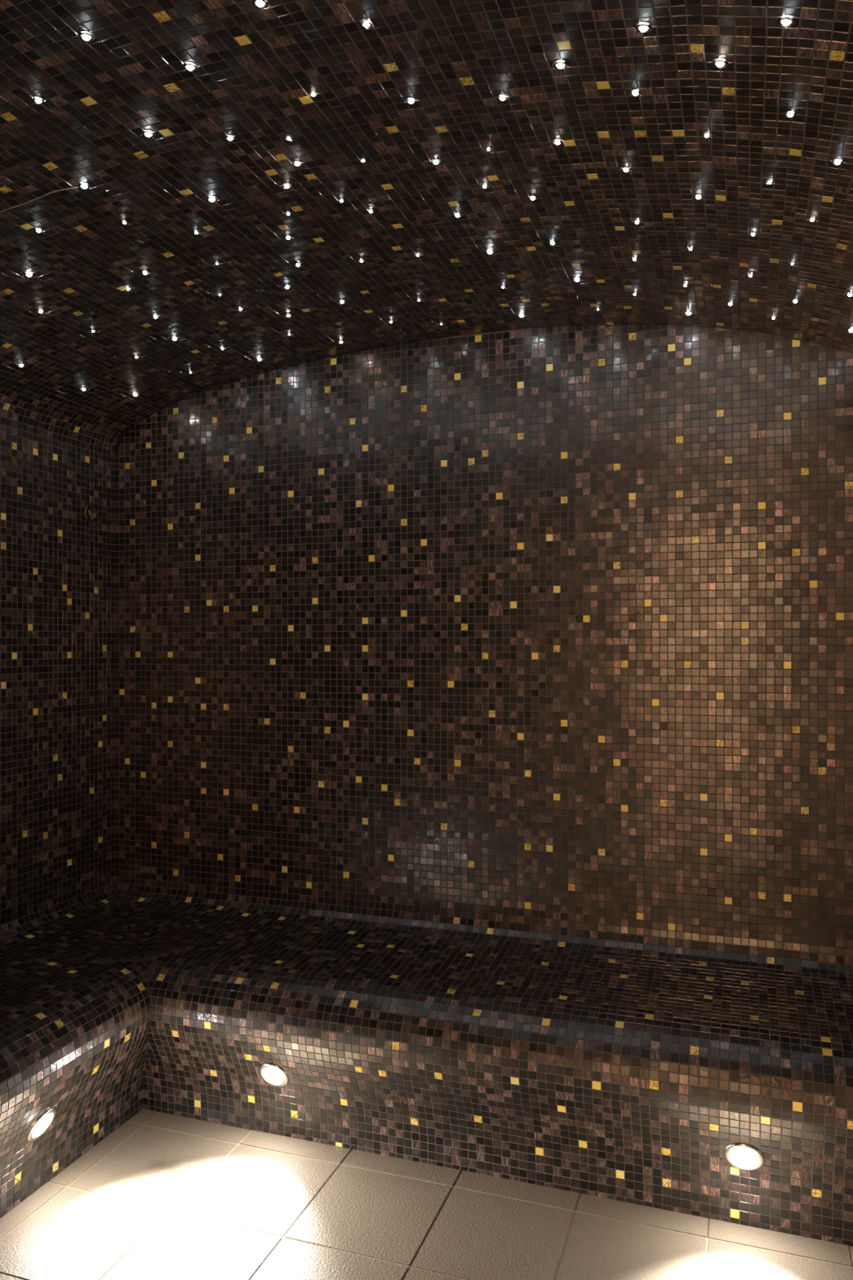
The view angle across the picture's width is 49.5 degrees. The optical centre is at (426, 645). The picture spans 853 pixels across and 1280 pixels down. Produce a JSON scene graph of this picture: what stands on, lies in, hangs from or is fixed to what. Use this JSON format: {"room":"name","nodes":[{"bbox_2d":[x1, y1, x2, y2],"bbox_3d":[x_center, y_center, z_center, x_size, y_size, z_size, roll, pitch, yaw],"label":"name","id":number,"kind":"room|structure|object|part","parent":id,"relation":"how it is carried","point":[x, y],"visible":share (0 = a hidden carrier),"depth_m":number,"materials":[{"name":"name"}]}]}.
{"room":"spa","nodes":[
{"label":"spa","id":0,"kind":"room"},
{"bbox_2d":[0,423,114,917],"bbox_3d":[-1.635,0.085,1.687,0.082,1.460,3.200,0,0,19],"label":"wall","id":1,"kind":"structure","parent":0,"point":[57,565],"depth_m":2.91,"materials":[{"name":"tile"}]},
{"bbox_2d":[83,504,96,521],"bbox_3d":[-1.112,-0.437,3.063,0.008,0.058,0.058,0,0,19],"label":"recessed light","id":2,"kind":"object","parent":1,"relation":"attached to","point":[90,512],"depth_m":3.06,"materials":[{"name":"brown metal"}]},
{"bbox_2d":[0,0,852,457],"bbox_3d":[-0.418,-0.827,1.266,2.656,0.364,3.360,0,0,19],"label":"ceiling","id":3,"kind":"structure","parent":0,"point":[585,204],"depth_m":1.79,"materials":[{"name":"tile"}]},
{"bbox_2d":[22,272,35,277],"bbox_3d":[-0.926,-0.862,2.157,0.024,0.008,0.024,0,0,41],"label":"recessed light","id":4,"kind":"object","parent":3,"relation":"in","point":[31,275],"visible":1,"depth_m":2.15,"materials":[{"name":"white glass"}]},
{"bbox_2d":[31,97,44,104],"bbox_3d":[-0.653,-0.914,1.556,0.018,0.005,0.018,0,0,42],"label":"recessed light","id":5,"kind":"object","parent":3,"relation":"in","point":[37,100],"visible":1,"depth_m":1.55,"materials":[{"name":"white glass"}]},
{"bbox_2d":[33,229,43,233],"bbox_3d":[-0.829,-0.884,1.978,0.018,0.005,0.018,0,0,41],"label":"recessed light","id":6,"kind":"object","parent":3,"relation":"in","point":[34,230],"visible":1,"depth_m":1.98,"materials":[{"name":"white glass"}]},
{"bbox_2d":[77,182,90,190],"bbox_3d":[-0.676,-0.905,1.829,0.024,0.007,0.024,0,0,-3],"label":"recessed light","id":7,"kind":"object","parent":3,"relation":"in","point":[84,186],"visible":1,"depth_m":1.83,"materials":[{"name":"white glass"}]},
{"bbox_2d":[77,31,95,42],"bbox_3d":[-0.517,-0.922,1.406,0.024,0.006,0.024,0,0,42],"label":"recessed light","id":8,"kind":"object","parent":3,"relation":"in","point":[86,37],"visible":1,"depth_m":1.40,"materials":[{"name":"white glass"}]},
{"bbox_2d":[141,130,155,137],"bbox_3d":[-0.502,-0.920,1.669,0.024,0.006,0.024,0,0,42],"label":"recessed light","id":9,"kind":"object","parent":3,"relation":"in","point":[148,134],"visible":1,"depth_m":1.67,"materials":[{"name":"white glass"}]},
{"bbox_2d":[169,337,178,341],"bbox_3d":[-0.716,-0.869,2.631,0.024,0.007,0.024,0,0,41],"label":"recessed light","id":10,"kind":"object","parent":3,"relation":"in","point":[171,338],"visible":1,"depth_m":2.63,"materials":[{"name":"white glass"}]},
{"bbox_2d":[182,62,198,71],"bbox_3d":[-0.379,-0.925,1.485,0.024,0.006,0.024,0,0,42],"label":"recessed light","id":11,"kind":"object","parent":3,"relation":"in","point":[190,67],"visible":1,"depth_m":1.48,"materials":[{"name":"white glass"}]},
{"bbox_2d":[205,196,217,202],"bbox_3d":[-0.443,-0.919,1.912,0.024,0.006,0.024,0,0,42],"label":"recessed light","id":12,"kind":"object","parent":3,"relation":"in","point":[211,199],"visible":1,"depth_m":1.91,"materials":[{"name":"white glass"}]},
{"bbox_2d":[224,136,235,141],"bbox_3d":[-0.359,-0.924,1.691,0.018,0.005,0.018,0,0,42],"label":"recessed light","id":13,"kind":"object","parent":3,"relation":"in","point":[232,139],"visible":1,"depth_m":1.69,"materials":[{"name":"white glass"}]},
{"bbox_2d":[251,0,269,8],"bbox_3d":[-0.240,-0.925,1.337,0.024,0.006,0.024,0,0,-3],"label":"recessed light","id":14,"kind":"object","parent":3,"relation":"in","point":[260,3],"visible":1,"depth_m":1.33,"materials":[{"name":"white glass"}]},
{"bbox_2d":[282,185,291,188],"bbox_3d":[-0.282,-0.925,1.868,0.018,0.005,0.018,0,0,42],"label":"recessed light","id":15,"kind":"object","parent":3,"relation":"in","point":[284,186],"visible":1,"depth_m":1.87,"materials":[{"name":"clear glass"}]},
{"bbox_2d":[284,235,292,239],"bbox_3d":[-0.314,-0.921,2.097,0.018,0.005,0.018,0,0,42],"label":"recessed light","id":16,"kind":"object","parent":3,"relation":"in","point":[286,237],"visible":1,"depth_m":2.10,"materials":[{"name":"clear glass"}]},
{"bbox_2d":[284,137,293,141],"bbox_3d":[-0.253,-0.927,1.695,0.016,0.004,0.016,0,0,-3],"label":"recessed light","id":17,"kind":"object","parent":3,"relation":"in","point":[287,138],"visible":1,"depth_m":1.69,"materials":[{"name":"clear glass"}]},
{"bbox_2d":[292,162,302,166],"bbox_3d":[-0.249,-0.926,1.785,0.018,0.005,0.018,0,0,42],"label":"recessed light","id":18,"kind":"object","parent":3,"relation":"in","point":[297,164],"visible":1,"depth_m":1.78,"materials":[{"name":"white glass"}]},
{"bbox_2d":[309,93,317,97],"bbox_3d":[-0.191,-0.926,1.560,0.013,0.004,0.013,0,0,-3],"label":"recessed light","id":19,"kind":"object","parent":3,"relation":"in","point":[310,95],"visible":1,"depth_m":1.56,"materials":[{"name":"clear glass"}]},
{"bbox_2d":[360,22,372,28],"bbox_3d":[-0.089,-0.921,1.375,0.018,0.005,0.018,0,0,-3],"label":"recessed light","id":20,"kind":"object","parent":3,"relation":"in","point":[365,24],"visible":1,"depth_m":1.37,"materials":[{"name":"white glass"}]},
{"bbox_2d":[405,99,416,105],"bbox_3d":[-0.026,-0.921,1.571,0.018,0.005,0.018,0,0,-3],"label":"recessed light","id":21,"kind":"object","parent":3,"relation":"in","point":[411,101],"visible":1,"depth_m":1.57,"materials":[{"name":"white glass"}]},
{"bbox_2d":[431,160,440,164],"bbox_3d":[0.018,-0.922,1.771,0.018,0.005,0.018,0,0,-3],"label":"recessed light","id":22,"kind":"object","parent":3,"relation":"in","point":[435,162],"visible":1,"depth_m":1.77,"materials":[{"name":"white glass"}]},
{"bbox_2d":[453,213,462,217],"bbox_3d":[0.067,-0.923,1.993,0.018,0.005,0.018,0,0,-3],"label":"recessed light","id":23,"kind":"object","parent":3,"relation":"in","point":[460,215],"visible":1,"depth_m":1.99,"materials":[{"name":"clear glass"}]},
{"bbox_2d":[484,250,495,254],"bbox_3d":[0.149,-0.922,2.175,0.024,0.006,0.024,0,0,-3],"label":"recessed light","id":24,"kind":"object","parent":3,"relation":"in","point":[489,252],"visible":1,"depth_m":2.17,"materials":[{"name":"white glass"}]},
{"bbox_2d":[497,96,507,102],"bbox_3d":[0.127,-0.910,1.543,0.018,0.005,0.018,0,0,41],"label":"recessed light","id":25,"kind":"object","parent":3,"relation":"in","point":[501,98],"visible":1,"depth_m":1.54,"materials":[{"name":"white glass"}]},
{"bbox_2d":[528,196,537,200],"bbox_3d":[0.218,-0.913,1.895,0.018,0.005,0.018,0,0,41],"label":"recessed light","id":26,"kind":"object","parent":3,"relation":"in","point":[531,197],"visible":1,"depth_m":1.89,"materials":[{"name":"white glass"}]},
{"bbox_2d":[548,241,556,245],"bbox_3d":[0.287,-0.914,2.108,0.018,0.005,0.018,0,0,41],"label":"recessed light","id":27,"kind":"object","parent":3,"relation":"in","point":[555,242],"visible":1,"depth_m":2.10,"materials":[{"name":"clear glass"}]},
{"bbox_2d":[552,140,563,146],"bbox_3d":[0.236,-0.904,1.668,0.018,0.005,0.018,0,0,41],"label":"recessed light","id":28,"kind":"object","parent":3,"relation":"in","point":[561,142],"visible":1,"depth_m":1.67,"materials":[{"name":"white glass"}]},
{"bbox_2d":[552,61,568,70],"bbox_3d":[0.208,-0.899,1.438,0.024,0.006,0.024,0,0,41],"label":"recessed light","id":29,"kind":"object","parent":3,"relation":"in","point":[560,65],"visible":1,"depth_m":1.44,"materials":[{"name":"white glass"}]},
{"bbox_2d":[572,278,582,281],"bbox_3d":[0.376,-0.912,2.314,0.024,0.006,0.024,0,0,41],"label":"recessed light","id":30,"kind":"object","parent":3,"relation":"in","point":[575,279],"visible":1,"depth_m":2.31,"materials":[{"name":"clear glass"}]},
{"bbox_2d":[621,168,631,173],"bbox_3d":[0.375,-0.891,1.738,0.018,0.006,0.018,0,0,-3],"label":"recessed light","id":31,"kind":"object","parent":3,"relation":"in","point":[625,170],"visible":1,"depth_m":1.74,"materials":[{"name":"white glass"}]},
{"bbox_2d":[629,90,641,97],"bbox_3d":[0.335,-0.884,1.484,0.018,0.006,0.018,0,0,-3],"label":"recessed light","id":32,"kind":"object","parent":3,"relation":"in","point":[633,93],"visible":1,"depth_m":1.48,"materials":[{"name":"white glass"}]},
{"bbox_2d":[634,23,653,34],"bbox_3d":[0.310,-0.879,1.320,0.024,0.007,0.024,0,0,-3],"label":"recessed light","id":33,"kind":"object","parent":3,"relation":"in","point":[642,28],"visible":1,"depth_m":1.32,"materials":[{"name":"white glass"}]},
{"bbox_2d":[683,311,693,315],"bbox_3d":[0.696,-0.880,2.458,0.024,0.007,0.024,0,0,-3],"label":"recessed light","id":34,"kind":"object","parent":3,"relation":"in","point":[684,313],"visible":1,"depth_m":2.46,"materials":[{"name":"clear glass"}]},
{"bbox_2d":[693,195,703,199],"bbox_3d":[0.529,-0.871,1.802,0.018,0.006,0.018,0,0,-3],"label":"recessed light","id":35,"kind":"object","parent":3,"relation":"in","point":[694,197],"visible":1,"depth_m":1.80,"materials":[{"name":"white glass"}]},
{"bbox_2d":[702,134,711,138],"bbox_3d":[0.477,-0.866,1.575,0.013,0.005,0.013,0,0,41],"label":"recessed light","id":36,"kind":"object","parent":3,"relation":"in","point":[704,135],"visible":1,"depth_m":1.57,"materials":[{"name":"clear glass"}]},
{"bbox_2d":[711,59,728,68],"bbox_3d":[0.434,-0.859,1.369,0.024,0.008,0.024,0,0,41],"label":"recessed light","id":37,"kind":"object","parent":3,"relation":"in","point":[719,64],"visible":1,"depth_m":1.37,"materials":[{"name":"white glass"}]},
{"bbox_2d":[776,17,796,27],"bbox_3d":[0.484,-0.838,1.245,0.024,0.008,0.024,0,0,41],"label":"recessed light","id":38,"kind":"object","parent":3,"relation":"in","point":[785,21],"visible":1,"depth_m":1.24,"materials":[{"name":"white glass"}]},
{"bbox_2d":[783,111,796,118],"bbox_3d":[0.573,-0.834,1.456,0.018,0.006,0.019,0,0,41],"label":"recessed light","id":39,"kind":"object","parent":3,"relation":"in","point":[789,115],"visible":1,"depth_m":1.46,"materials":[{"name":"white glass"}]},
{"bbox_2d":[831,160,843,165],"bbox_3d":[0.689,-0.809,1.553,0.018,0.007,0.019,0,0,41],"label":"recessed light","id":40,"kind":"object","parent":3,"relation":"in","point":[837,162],"visible":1,"depth_m":1.55,"materials":[{"name":"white glass"}]},
{"bbox_2d":[0,1108,852,1279],"bbox_3d":[-0.386,1.350,1.202,2.400,0.060,3.100,0,0,19],"label":"floor","id":41,"kind":"structure","parent":0,"point":[163,1196],"depth_m":2.10,"materials":[{"name":"beige tile"}]},
{"bbox_2d":[0,875,852,1245],"bbox_3d":[-0.417,1.057,1.267,2.498,0.525,3.198,0,0,19],"label":"bench","id":42,"kind":"object","parent":41,"relation":"on","point":[615,1062],"visible":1,"depth_m":2.34,"materials":[{"name":"brown tile"}]},
{"bbox_2d":[26,1106,56,1142],"bbox_3d":[-0.918,1.141,2.207,0.046,0.082,0.089,0,0,19],"label":"recessed light","id":43,"kind":"object","parent":42,"relation":"on","point":[44,1121],"visible":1,"depth_m":2.19,"materials":[{"name":"white glass"}]},
{"bbox_3d":[-1.365,0.880,1.579,0.443,0.062,3.169,0,0,19],"label":"seat","id":44,"kind":"part","parent":42,"relation":"part of","materials":[{"name":"tile"}]},
{"bbox_2d":[257,1062,288,1087],"bbox_3d":[-0.406,1.139,2.459,0.089,0.082,0.046,0,0,19],"label":"recessed light","id":45,"kind":"object","parent":42,"relation":"on","point":[271,1073],"visible":1,"depth_m":2.44,"materials":[{"name":"silver metal"}]},
{"bbox_3d":[0.037,0.880,2.536,2.469,0.062,0.443,0,0,19],"label":"seat","id":46,"kind":"part","parent":42,"relation":"part of","materials":[{"name":"tile"}]},
{"bbox_2d":[723,1142,765,1170],"bbox_3d":[0.712,1.146,2.075,0.089,0.082,0.046,0,0,19],"label":"recessed light","id":47,"kind":"object","parent":42,"relation":"on","point":[742,1156],"visible":1,"depth_m":2.06,"materials":[{"name":"white glass"}]},
{"bbox_2d":[114,324,852,948],"bbox_3d":[0.119,-0.092,2.814,2.500,1.774,0.082,0,0,19],"label":"wall","id":48,"kind":"structure","parent":0,"point":[553,623],"depth_m":2.73,"materials":[{"name":"tile"}]}
]}

